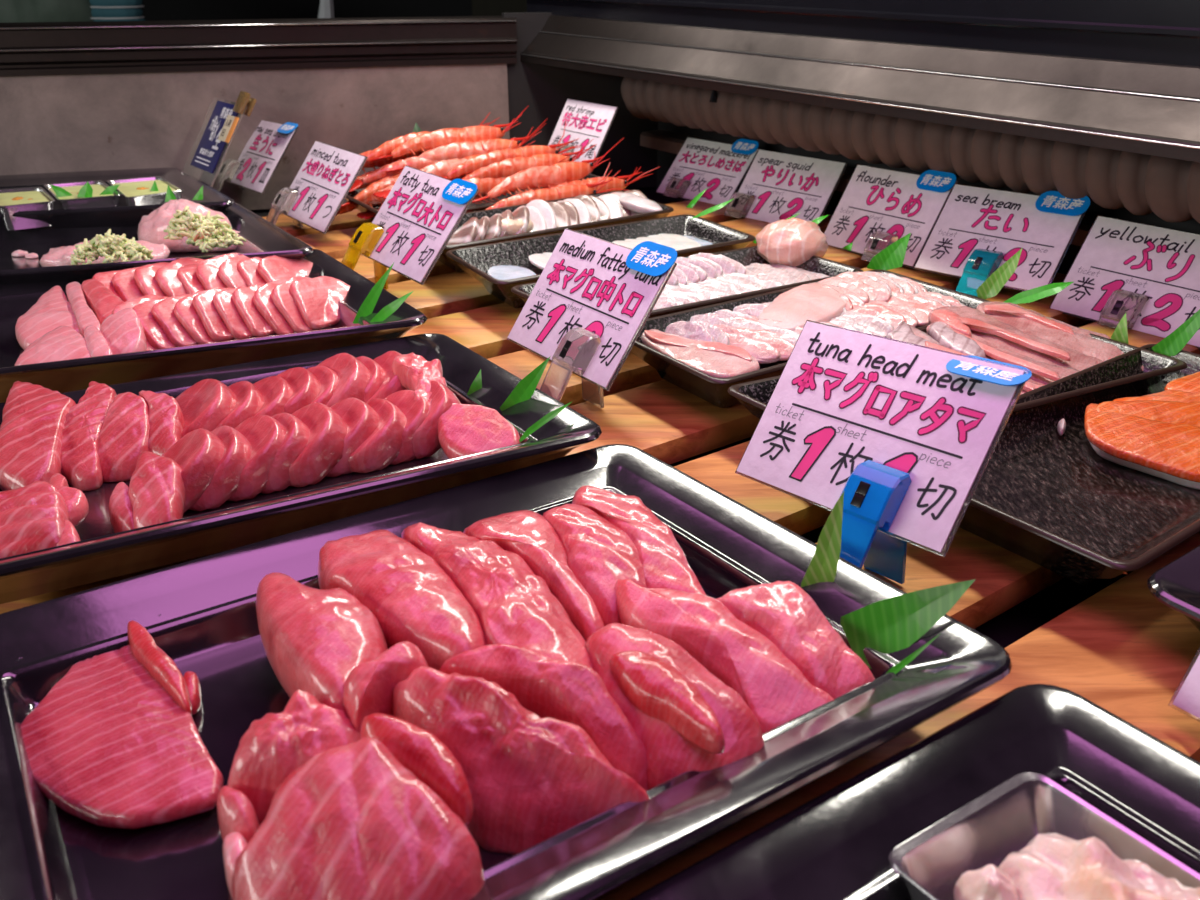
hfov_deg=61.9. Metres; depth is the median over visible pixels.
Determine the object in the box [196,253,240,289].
tuna slice
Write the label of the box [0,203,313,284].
serving tray
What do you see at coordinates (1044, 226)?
price card
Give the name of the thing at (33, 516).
tuna slice
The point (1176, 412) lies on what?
slice
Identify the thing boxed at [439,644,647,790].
tuna slice
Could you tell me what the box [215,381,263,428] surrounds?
tuna slice
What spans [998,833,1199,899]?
chopped seafood
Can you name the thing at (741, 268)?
slice
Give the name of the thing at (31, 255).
minced tuna
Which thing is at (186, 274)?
tuna slice
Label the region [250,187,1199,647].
counter
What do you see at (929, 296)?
slice
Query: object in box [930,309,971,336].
slice
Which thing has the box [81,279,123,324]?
tuna slice
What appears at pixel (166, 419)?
tuna slice
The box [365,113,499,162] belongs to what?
shrimp
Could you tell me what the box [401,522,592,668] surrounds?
tuna slice
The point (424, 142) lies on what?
shrimp
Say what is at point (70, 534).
tuna slice
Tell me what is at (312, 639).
tuna slice
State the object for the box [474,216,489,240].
slice
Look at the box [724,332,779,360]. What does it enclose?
slice
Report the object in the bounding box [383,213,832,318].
wooden slat
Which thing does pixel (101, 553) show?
serving tray
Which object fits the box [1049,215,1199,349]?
price card
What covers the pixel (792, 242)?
rosette
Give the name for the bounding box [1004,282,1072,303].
bamboo leaf
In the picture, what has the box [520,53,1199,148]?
trim
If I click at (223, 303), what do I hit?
tuna slice
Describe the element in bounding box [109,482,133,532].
tuna slice
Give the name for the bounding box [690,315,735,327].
slice
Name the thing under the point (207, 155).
sign
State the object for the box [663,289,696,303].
slice
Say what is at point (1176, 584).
serving tray
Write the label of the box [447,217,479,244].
slice
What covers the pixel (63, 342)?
tuna slice
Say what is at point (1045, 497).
serving plate
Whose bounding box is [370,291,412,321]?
bamboo leaf
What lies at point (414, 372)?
tuna slice
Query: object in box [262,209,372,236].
wooden slat
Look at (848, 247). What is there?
bamboo leaf
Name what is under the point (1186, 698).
price card
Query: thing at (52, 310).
tuna slice
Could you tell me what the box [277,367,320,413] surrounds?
tuna slice
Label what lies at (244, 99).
clip
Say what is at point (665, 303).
slice
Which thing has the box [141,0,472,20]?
wall
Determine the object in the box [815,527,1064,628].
wooden slat
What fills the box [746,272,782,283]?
slice
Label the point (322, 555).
tuna slice
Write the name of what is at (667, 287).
slice
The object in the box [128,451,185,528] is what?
tuna slice
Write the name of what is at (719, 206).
bamboo leaf
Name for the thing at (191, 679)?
tuna slice
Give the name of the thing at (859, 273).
slice
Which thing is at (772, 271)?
slice
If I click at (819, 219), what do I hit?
bamboo leaf
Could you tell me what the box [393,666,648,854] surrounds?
tuna slice
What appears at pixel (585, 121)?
price card
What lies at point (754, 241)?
bamboo leaf
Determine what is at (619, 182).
shrimp
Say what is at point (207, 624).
serving tray
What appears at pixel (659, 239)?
slice
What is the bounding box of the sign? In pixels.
[181,97,246,186]
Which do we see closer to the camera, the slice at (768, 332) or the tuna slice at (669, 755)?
the tuna slice at (669, 755)
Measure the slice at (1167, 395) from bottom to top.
0.015 m
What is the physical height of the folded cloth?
0.129 m
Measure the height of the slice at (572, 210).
0.027 m
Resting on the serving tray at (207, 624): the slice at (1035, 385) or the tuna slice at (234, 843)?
the tuna slice at (234, 843)
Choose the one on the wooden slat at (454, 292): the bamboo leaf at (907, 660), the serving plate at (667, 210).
the serving plate at (667, 210)
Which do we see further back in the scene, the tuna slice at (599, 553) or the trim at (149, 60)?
the trim at (149, 60)
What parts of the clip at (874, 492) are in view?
leg, leg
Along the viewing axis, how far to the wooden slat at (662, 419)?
0.67 m
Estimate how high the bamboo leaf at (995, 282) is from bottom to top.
0.042 m
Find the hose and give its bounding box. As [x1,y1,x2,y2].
[621,77,1199,222]
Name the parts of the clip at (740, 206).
leg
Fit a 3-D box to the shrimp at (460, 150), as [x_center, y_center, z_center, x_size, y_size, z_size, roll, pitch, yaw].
[-0.163,-0.363,1.189,0.200,0.054,0.049,-12,29,-22]
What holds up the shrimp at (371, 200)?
on the serving plate at (361, 206)
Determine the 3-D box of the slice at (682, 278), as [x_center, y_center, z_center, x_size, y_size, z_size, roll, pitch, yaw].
[0.055,-0.150,0.864,0.053,0.020,0.017,23,35,39]
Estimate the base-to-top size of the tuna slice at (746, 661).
0.033 m
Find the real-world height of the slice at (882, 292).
0.018 m
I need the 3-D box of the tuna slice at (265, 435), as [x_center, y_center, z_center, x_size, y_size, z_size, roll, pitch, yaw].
[-0.198,0.003,0.559,0.052,0.035,0.051,-19,32,-34]
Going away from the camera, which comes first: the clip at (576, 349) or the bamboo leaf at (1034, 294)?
the clip at (576, 349)
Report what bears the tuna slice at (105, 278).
on the serving tray at (62, 376)
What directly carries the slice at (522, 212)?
on the serving plate at (667, 210)
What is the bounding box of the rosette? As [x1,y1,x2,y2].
[756,217,827,266]
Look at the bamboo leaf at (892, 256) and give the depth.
0.88 m
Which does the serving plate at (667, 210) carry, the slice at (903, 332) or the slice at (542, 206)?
the slice at (542, 206)
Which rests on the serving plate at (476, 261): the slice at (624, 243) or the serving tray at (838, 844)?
the slice at (624, 243)
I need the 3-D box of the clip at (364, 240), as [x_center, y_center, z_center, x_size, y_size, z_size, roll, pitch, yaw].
[-0.221,-0.174,0.915,0.057,0.059,0.025,-18,32,-32]
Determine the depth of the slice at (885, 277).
0.81 m
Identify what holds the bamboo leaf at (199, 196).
on the serving tray at (118, 216)
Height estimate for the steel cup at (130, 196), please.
0.032 m
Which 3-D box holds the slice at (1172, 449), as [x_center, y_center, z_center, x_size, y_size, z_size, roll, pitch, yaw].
[0.323,-0.003,0.568,0.091,0.018,0.053,12,29,23]
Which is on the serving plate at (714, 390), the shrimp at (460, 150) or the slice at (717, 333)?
the slice at (717, 333)
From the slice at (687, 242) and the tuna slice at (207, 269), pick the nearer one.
the tuna slice at (207, 269)
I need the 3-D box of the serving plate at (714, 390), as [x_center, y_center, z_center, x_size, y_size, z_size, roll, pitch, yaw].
[0.159,-0.084,0.757,0.290,0.036,0.128,-16,31,-29]
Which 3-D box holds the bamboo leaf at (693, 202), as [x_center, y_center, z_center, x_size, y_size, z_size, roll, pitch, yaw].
[0.104,-0.268,1.064,0.024,0.020,0.005,-7,27,-13]
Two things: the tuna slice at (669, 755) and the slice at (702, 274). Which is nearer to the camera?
the tuna slice at (669, 755)
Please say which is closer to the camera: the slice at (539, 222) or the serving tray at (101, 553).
the serving tray at (101, 553)
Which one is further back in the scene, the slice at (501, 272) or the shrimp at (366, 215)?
the shrimp at (366, 215)
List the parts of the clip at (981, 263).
leg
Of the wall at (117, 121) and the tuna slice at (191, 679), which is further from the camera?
the wall at (117, 121)
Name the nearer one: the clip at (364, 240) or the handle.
the clip at (364, 240)
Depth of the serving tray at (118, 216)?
1.10 m
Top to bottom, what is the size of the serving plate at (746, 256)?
0.036 m
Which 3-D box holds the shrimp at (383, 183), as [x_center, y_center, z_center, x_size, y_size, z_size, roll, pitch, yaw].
[-0.221,-0.317,1.166,0.044,0.048,0.203,22,34,37]
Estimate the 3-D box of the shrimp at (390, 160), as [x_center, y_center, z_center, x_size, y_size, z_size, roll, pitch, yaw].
[-0.246,-0.350,1.193,0.202,0.039,0.038,-9,28,-17]
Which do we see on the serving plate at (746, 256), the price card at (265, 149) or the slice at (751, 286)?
the slice at (751, 286)
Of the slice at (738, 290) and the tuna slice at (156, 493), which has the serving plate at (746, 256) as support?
the slice at (738, 290)
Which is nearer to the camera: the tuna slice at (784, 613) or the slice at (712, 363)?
the tuna slice at (784, 613)
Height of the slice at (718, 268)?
0.019 m
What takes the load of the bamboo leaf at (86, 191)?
in the steel cup at (98, 186)
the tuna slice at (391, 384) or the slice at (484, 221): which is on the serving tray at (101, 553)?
the tuna slice at (391, 384)
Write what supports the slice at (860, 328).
on the serving plate at (714, 390)
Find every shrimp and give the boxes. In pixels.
[336,185,393,215]
[341,173,400,206]
[349,156,448,191]
[356,167,380,188]
[357,195,500,219]
[360,150,423,172]
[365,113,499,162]
[370,106,527,162]
[372,137,534,198]
[386,118,547,172]
[443,122,582,179]
[462,139,596,179]
[462,156,568,198]
[472,138,623,202]
[485,163,625,209]
[541,167,658,191]
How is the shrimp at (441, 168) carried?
on the shrimp at (366, 215)
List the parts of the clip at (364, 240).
leg, leg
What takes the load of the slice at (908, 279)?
on the serving plate at (714, 390)
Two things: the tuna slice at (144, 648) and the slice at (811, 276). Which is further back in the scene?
the slice at (811, 276)
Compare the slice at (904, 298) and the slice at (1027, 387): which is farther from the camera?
the slice at (904, 298)
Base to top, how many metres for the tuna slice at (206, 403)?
0.037 m
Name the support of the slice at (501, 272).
on the serving plate at (476, 261)
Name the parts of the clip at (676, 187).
leg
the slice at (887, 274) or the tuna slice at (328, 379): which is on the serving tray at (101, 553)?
the tuna slice at (328, 379)
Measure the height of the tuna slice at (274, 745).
0.041 m
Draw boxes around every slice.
[0,381,75,490]
[0,480,69,558]
[15,286,80,349]
[15,326,90,365]
[21,645,223,828]
[49,473,88,526]
[57,519,80,545]
[61,381,116,490]
[66,282,100,336]
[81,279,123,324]
[84,325,112,356]
[92,270,121,299]
[98,392,149,481]
[100,308,146,353]
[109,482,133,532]
[112,267,143,301]
[112,294,160,349]
[127,620,191,715]
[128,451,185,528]
[133,296,175,348]
[134,262,169,296]
[139,390,183,455]
[151,294,197,346]
[155,257,202,296]
[162,428,223,512]
[174,290,215,343]
[175,379,236,436]
[177,264,204,293]
[184,671,201,714]
[188,425,250,510]
[192,288,234,341]
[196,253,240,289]
[212,287,254,338]
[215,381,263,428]
[217,786,259,843]
[218,254,248,287]
[223,832,246,899]
[227,414,285,501]
[228,690,360,824]
[231,737,484,899]
[232,284,274,336]
[237,257,266,286]
[253,279,293,334]
[253,376,292,415]
[256,573,387,710]
[257,255,312,282]
[260,413,309,493]
[271,276,312,331]
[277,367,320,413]
[289,276,349,329]
[289,402,347,486]
[308,366,338,404]
[317,353,369,407]
[318,529,486,669]
[319,546,326,570]
[325,398,378,476]
[343,641,428,733]
[348,398,405,472]
[357,356,385,401]
[361,713,472,826]
[366,351,407,401]
[384,390,429,464]
[392,352,453,410]
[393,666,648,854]
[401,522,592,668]
[412,380,460,458]
[437,403,520,458]
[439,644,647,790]
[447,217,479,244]
[463,510,603,641]
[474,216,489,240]
[483,214,502,239]
[499,210,512,236]
[501,218,533,234]
[512,206,529,233]
[526,199,556,228]
[526,206,546,231]
[528,254,549,269]
[542,252,551,256]
[543,504,646,626]
[548,202,570,226]
[557,200,579,224]
[565,198,590,223]
[572,485,705,594]
[574,195,600,221]
[586,623,764,789]
[590,196,610,219]
[598,196,622,219]
[601,194,630,216]
[609,650,724,753]
[610,192,662,212]
[612,240,636,248]
[615,579,833,733]
[624,190,647,198]
[625,239,644,244]
[636,237,678,250]
[641,329,759,377]
[644,330,751,361]
[648,235,689,249]
[653,303,666,309]
[657,299,674,306]
[658,234,701,247]
[659,295,676,305]
[661,292,684,304]
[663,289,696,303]
[664,285,699,301]
[665,321,712,341]
[666,284,712,300]
[667,273,677,284]
[673,267,687,284]
[675,259,707,281]
[676,263,698,282]
[676,283,720,298]
[677,257,716,277]
[686,283,733,296]
[688,253,736,273]
[688,256,722,276]
[688,281,736,294]
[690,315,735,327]
[693,321,728,344]
[701,278,744,293]
[703,313,727,317]
[707,277,751,292]
[713,309,752,317]
[713,337,780,363]
[715,324,783,338]
[715,324,794,360]
[716,275,762,290]
[716,581,874,698]
[719,254,746,273]
[722,274,765,288]
[722,318,799,344]
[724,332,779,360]
[728,273,781,287]
[728,317,802,333]
[733,304,767,310]
[736,307,762,317]
[745,265,797,283]
[746,267,784,284]
[746,269,794,284]
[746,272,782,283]
[750,263,802,281]
[758,283,845,330]
[768,264,809,280]
[792,267,818,279]
[805,270,828,277]
[809,283,864,305]
[817,278,869,302]
[821,285,852,310]
[830,277,876,300]
[830,318,857,330]
[835,317,873,334]
[836,272,890,301]
[839,316,886,336]
[840,311,893,333]
[850,308,901,328]
[852,272,900,292]
[852,302,906,322]
[855,272,891,294]
[865,271,903,292]
[868,302,917,326]
[869,300,929,326]
[877,272,924,291]
[880,273,918,293]
[881,274,914,293]
[886,321,932,345]
[887,297,930,313]
[891,292,945,307]
[891,296,936,309]
[901,277,927,291]
[908,293,947,306]
[909,324,1044,391]
[915,293,951,305]
[918,290,961,306]
[926,321,1078,384]
[928,306,1102,370]
[928,321,985,357]
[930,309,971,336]
[976,301,1143,370]
[1020,381,1043,394]
[1057,418,1065,435]
[1084,403,1199,482]
[1089,441,1199,489]
[1096,400,1199,426]
[1113,389,1199,402]
[1164,371,1199,391]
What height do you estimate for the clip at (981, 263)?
0.036 m
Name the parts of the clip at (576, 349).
leg, leg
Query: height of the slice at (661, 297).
0.013 m
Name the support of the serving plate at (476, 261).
on the wooden slat at (485, 331)
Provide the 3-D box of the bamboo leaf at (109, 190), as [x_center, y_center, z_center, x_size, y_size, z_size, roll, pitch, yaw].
[-0.538,-0.285,1.098,0.024,0.009,0.006,-18,32,-32]
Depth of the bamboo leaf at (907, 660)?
0.38 m
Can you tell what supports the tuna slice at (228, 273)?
on the serving tray at (62, 376)
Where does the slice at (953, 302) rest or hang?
on the serving plate at (714, 390)
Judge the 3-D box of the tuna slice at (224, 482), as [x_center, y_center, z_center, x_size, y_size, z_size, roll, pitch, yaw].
[-0.214,0.008,0.550,0.048,0.034,0.053,-13,29,-25]
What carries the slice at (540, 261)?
on the serving plate at (476, 261)
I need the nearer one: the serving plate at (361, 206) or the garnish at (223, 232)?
the garnish at (223, 232)
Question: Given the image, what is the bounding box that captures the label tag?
[218,115,238,142]
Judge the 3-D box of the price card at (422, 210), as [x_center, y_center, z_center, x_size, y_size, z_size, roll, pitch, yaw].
[-0.164,-0.202,0.883,0.061,0.076,0.134,-18,32,-32]
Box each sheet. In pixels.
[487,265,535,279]
[684,236,711,245]
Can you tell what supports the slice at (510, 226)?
on the slice at (522, 212)
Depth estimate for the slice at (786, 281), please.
0.87 m
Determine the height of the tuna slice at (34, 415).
0.032 m
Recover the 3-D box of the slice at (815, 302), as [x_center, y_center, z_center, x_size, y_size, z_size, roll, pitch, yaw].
[0.159,-0.110,0.775,0.054,0.019,0.122,22,34,37]
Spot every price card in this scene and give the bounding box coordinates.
[227,120,297,193]
[280,141,367,233]
[361,165,478,284]
[507,228,676,390]
[548,99,618,163]
[656,137,758,206]
[735,320,1031,556]
[738,149,847,224]
[824,164,957,267]
[914,184,1089,290]
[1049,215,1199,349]
[1168,648,1199,721]
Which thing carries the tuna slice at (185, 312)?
on the serving tray at (62, 376)
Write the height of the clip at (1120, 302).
0.028 m
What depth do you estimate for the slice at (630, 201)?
1.08 m
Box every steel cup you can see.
[0,187,54,229]
[44,180,120,208]
[107,176,182,205]
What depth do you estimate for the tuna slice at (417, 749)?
0.31 m
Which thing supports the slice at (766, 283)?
on the serving plate at (746, 256)
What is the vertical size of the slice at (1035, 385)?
0.016 m
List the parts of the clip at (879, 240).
leg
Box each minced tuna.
[11,250,28,256]
[25,253,37,257]
[40,240,169,266]
[138,199,231,252]
[206,230,238,251]
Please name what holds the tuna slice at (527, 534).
on the serving tray at (207, 624)
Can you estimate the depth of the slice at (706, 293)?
0.83 m
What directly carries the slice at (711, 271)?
on the serving plate at (746, 256)
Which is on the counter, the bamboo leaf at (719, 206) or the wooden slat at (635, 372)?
the wooden slat at (635, 372)
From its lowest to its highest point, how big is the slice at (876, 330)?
0.014 m
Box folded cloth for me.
[89,0,145,20]
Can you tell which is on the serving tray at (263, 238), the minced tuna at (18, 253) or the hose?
the minced tuna at (18, 253)
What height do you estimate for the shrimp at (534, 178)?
0.056 m
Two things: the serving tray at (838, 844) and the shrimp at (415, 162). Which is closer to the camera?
the serving tray at (838, 844)
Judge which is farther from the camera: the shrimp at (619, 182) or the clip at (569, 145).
the clip at (569, 145)
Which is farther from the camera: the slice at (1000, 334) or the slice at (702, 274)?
the slice at (702, 274)
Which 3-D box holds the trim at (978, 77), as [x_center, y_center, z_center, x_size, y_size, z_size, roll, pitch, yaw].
[0.397,-0.269,0.754,0.002,0.002,1.734,-18,31,-31]
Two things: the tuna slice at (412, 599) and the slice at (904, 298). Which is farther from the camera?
the slice at (904, 298)
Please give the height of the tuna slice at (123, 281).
0.036 m
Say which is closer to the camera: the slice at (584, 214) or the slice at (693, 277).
the slice at (693, 277)
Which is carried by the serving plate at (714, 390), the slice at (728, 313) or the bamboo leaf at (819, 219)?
the slice at (728, 313)
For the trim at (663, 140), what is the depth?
1.37 m
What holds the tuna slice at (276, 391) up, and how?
on the serving tray at (101, 553)
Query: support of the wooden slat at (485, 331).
on the counter
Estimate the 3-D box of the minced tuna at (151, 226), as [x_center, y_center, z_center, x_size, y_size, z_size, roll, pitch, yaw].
[-0.429,-0.232,1.027,0.097,0.050,0.072,0,26,0]
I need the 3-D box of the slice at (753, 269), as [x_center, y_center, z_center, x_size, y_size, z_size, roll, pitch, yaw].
[0.141,-0.148,0.877,0.023,0.012,0.085,-10,28,-19]
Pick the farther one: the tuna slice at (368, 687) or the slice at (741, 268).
the slice at (741, 268)
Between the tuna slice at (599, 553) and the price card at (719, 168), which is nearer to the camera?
the tuna slice at (599, 553)
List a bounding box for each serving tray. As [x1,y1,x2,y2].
[0,168,234,229]
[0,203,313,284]
[0,249,427,402]
[0,333,601,603]
[0,444,1011,899]
[629,684,1199,899]
[1147,545,1199,630]
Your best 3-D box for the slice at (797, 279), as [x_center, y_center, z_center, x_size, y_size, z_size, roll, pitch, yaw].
[0.155,-0.154,0.891,0.023,0.012,0.085,-17,31,-30]
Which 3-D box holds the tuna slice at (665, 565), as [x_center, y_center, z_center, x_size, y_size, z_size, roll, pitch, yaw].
[0.019,0.047,0.455,0.031,0.028,0.110,-12,29,-23]
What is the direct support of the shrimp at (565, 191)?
on the serving plate at (361, 206)
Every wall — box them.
[0,64,509,209]
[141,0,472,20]
[656,121,1199,274]
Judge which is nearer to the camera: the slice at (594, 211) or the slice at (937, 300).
the slice at (937, 300)
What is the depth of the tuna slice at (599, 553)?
0.43 m
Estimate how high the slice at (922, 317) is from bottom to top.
0.013 m
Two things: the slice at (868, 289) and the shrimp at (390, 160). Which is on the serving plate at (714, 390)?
the slice at (868, 289)
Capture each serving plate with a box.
[345,174,599,220]
[438,191,673,271]
[446,214,755,307]
[511,246,862,317]
[630,269,989,407]
[728,333,1187,418]
[959,344,1199,584]
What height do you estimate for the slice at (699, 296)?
0.013 m
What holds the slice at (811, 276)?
on the serving plate at (746, 256)
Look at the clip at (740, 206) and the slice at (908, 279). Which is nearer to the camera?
the slice at (908, 279)
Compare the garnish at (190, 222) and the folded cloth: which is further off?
the folded cloth
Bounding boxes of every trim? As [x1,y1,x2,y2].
[0,16,516,75]
[0,20,515,28]
[0,40,516,50]
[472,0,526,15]
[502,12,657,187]
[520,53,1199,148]
[521,15,1199,161]
[527,0,1199,66]
[538,31,1199,101]
[640,129,1095,245]
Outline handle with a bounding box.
[318,0,333,17]
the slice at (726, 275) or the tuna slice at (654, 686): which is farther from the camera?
the slice at (726, 275)
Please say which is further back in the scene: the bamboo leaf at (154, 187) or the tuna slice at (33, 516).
the bamboo leaf at (154, 187)
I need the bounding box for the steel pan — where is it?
[889,772,1199,899]
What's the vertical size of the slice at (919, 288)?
0.014 m
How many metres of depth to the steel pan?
0.32 m
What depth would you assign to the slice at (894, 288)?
0.81 m
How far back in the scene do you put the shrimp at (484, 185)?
1.14 m
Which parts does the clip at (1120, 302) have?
leg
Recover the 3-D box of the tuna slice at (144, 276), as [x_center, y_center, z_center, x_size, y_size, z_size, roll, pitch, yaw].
[-0.362,-0.139,0.850,0.046,0.038,0.063,12,29,23]
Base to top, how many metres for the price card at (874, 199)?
0.090 m
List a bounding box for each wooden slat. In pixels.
[0,272,1088,613]
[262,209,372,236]
[296,227,358,258]
[336,200,742,283]
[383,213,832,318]
[403,246,869,358]
[487,266,959,406]
[593,532,1199,899]
[674,322,1199,534]
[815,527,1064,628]
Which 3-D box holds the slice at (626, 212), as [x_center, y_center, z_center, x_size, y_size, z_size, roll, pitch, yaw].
[0.005,-0.265,1.100,0.066,0.025,0.046,16,31,30]
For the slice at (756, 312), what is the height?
0.020 m
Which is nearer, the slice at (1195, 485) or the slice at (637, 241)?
the slice at (1195, 485)
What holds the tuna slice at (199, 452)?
on the serving tray at (101, 553)
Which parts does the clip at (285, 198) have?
leg, leg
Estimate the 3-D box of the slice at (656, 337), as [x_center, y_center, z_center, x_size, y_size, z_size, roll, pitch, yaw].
[0.069,-0.075,0.715,0.086,0.008,0.017,11,28,21]
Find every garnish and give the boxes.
[70,229,152,264]
[163,205,214,241]
[186,211,245,252]
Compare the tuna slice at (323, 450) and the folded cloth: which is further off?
the folded cloth
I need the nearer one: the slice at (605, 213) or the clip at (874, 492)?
the clip at (874, 492)
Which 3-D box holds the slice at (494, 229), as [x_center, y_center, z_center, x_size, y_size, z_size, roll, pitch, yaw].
[-0.118,-0.222,1.008,0.043,0.029,0.063,0,26,0]
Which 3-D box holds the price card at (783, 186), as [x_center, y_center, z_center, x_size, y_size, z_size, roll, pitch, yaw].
[0.217,-0.304,1.169,0.056,0.071,0.126,-23,35,-39]
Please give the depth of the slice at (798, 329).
0.74 m
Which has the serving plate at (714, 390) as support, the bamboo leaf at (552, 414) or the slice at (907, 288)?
the slice at (907, 288)
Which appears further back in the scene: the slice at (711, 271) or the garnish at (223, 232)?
the garnish at (223, 232)
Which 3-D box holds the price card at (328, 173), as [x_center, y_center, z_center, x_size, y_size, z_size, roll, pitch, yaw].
[-0.309,-0.292,1.105,0.059,0.074,0.131,-19,32,-33]
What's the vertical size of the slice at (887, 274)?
0.016 m
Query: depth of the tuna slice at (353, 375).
0.64 m
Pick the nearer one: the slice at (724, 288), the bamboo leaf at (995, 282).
the bamboo leaf at (995, 282)
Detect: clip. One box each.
[213,159,244,191]
[232,91,256,116]
[266,187,302,226]
[341,223,387,288]
[540,327,603,407]
[557,143,574,156]
[663,177,690,198]
[724,192,754,218]
[840,460,910,583]
[861,231,897,261]
[955,248,1002,296]
[1097,289,1146,328]
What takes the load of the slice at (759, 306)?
on the serving plate at (714, 390)
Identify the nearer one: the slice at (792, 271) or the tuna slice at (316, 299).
the tuna slice at (316, 299)
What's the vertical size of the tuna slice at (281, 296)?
0.034 m
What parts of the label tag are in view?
orange panel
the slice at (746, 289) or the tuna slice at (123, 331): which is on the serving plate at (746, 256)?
the slice at (746, 289)
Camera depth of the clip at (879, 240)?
1.01 m
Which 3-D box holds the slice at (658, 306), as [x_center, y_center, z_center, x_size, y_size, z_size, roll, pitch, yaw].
[0.015,-0.120,0.817,0.087,0.015,0.021,12,29,22]
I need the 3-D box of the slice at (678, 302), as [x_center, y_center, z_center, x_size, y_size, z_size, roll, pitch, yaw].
[0.036,-0.126,0.830,0.080,0.013,0.018,17,31,30]
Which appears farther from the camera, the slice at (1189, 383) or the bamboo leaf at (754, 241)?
the bamboo leaf at (754, 241)
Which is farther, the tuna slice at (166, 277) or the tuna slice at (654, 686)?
the tuna slice at (166, 277)
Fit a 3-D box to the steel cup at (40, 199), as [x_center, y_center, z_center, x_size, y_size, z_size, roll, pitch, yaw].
[-0.624,-0.263,1.082,0.056,0.031,0.124,-17,31,-31]
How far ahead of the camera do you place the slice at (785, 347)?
0.72 m
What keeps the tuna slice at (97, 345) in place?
on the serving tray at (62, 376)
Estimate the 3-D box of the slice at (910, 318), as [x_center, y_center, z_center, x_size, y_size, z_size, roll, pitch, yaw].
[0.217,-0.103,0.766,0.022,0.014,0.058,-23,35,-38]
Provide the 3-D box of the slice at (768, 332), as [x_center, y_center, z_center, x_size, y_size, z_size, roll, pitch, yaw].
[0.108,-0.081,0.730,0.082,0.013,0.021,8,27,15]
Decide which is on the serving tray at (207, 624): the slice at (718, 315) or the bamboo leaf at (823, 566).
the bamboo leaf at (823, 566)
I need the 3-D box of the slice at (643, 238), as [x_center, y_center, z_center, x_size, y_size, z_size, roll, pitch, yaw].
[0.057,-0.201,0.981,0.028,0.005,0.067,-13,29,-24]
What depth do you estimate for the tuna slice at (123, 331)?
0.73 m
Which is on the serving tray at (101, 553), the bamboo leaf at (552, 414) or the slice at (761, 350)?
the bamboo leaf at (552, 414)
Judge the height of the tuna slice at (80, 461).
0.032 m
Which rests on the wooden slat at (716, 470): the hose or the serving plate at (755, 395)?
the serving plate at (755, 395)
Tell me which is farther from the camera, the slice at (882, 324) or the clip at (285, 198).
the clip at (285, 198)
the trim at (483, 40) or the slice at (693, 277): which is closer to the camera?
the slice at (693, 277)
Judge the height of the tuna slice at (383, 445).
0.032 m
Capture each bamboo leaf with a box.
[50,184,71,196]
[77,182,92,197]
[100,184,119,194]
[150,181,158,190]
[165,185,176,201]
[192,186,202,199]
[353,263,393,323]
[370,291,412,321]
[412,123,421,132]
[467,370,481,394]
[500,357,549,410]
[519,401,572,441]
[687,189,705,207]
[691,199,733,218]
[753,213,799,243]
[801,492,843,586]
[812,215,827,223]
[840,579,975,667]
[843,243,852,250]
[867,233,910,269]
[886,633,940,673]
[976,249,1021,298]
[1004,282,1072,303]
[1110,313,1127,343]
[1152,310,1199,355]
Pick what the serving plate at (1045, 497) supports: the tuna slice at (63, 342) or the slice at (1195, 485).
the slice at (1195, 485)
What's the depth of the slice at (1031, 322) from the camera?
0.72 m
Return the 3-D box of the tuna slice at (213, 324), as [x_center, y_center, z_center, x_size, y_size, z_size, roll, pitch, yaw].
[-0.290,-0.109,0.786,0.042,0.033,0.060,15,30,27]
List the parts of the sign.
poster panel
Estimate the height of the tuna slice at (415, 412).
0.032 m
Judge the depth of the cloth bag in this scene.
2.02 m
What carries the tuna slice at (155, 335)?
on the serving tray at (62, 376)
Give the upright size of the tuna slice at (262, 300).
0.033 m
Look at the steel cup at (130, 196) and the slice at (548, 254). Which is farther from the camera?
the steel cup at (130, 196)
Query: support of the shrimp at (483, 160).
on the shrimp at (507, 167)
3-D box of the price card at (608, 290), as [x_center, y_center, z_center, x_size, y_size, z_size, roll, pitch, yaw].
[-0.008,-0.105,0.693,0.060,0.087,0.133,-17,31,-30]
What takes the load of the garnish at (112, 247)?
on the serving tray at (263, 238)
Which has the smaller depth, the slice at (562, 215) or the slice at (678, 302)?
the slice at (678, 302)
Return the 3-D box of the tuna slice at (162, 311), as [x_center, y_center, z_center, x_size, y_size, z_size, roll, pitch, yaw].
[-0.316,-0.103,0.777,0.044,0.029,0.059,10,28,19]
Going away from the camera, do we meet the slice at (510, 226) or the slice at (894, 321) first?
the slice at (894, 321)
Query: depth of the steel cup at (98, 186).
1.08 m
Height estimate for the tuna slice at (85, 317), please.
0.023 m
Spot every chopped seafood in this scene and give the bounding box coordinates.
[954,864,1018,899]
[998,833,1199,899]
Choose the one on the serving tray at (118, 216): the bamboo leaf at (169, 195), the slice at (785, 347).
the bamboo leaf at (169, 195)
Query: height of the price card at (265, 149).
0.083 m
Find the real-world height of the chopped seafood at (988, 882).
0.020 m
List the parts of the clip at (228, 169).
leg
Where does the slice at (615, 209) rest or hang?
on the serving plate at (667, 210)
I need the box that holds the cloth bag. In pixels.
[0,0,93,22]

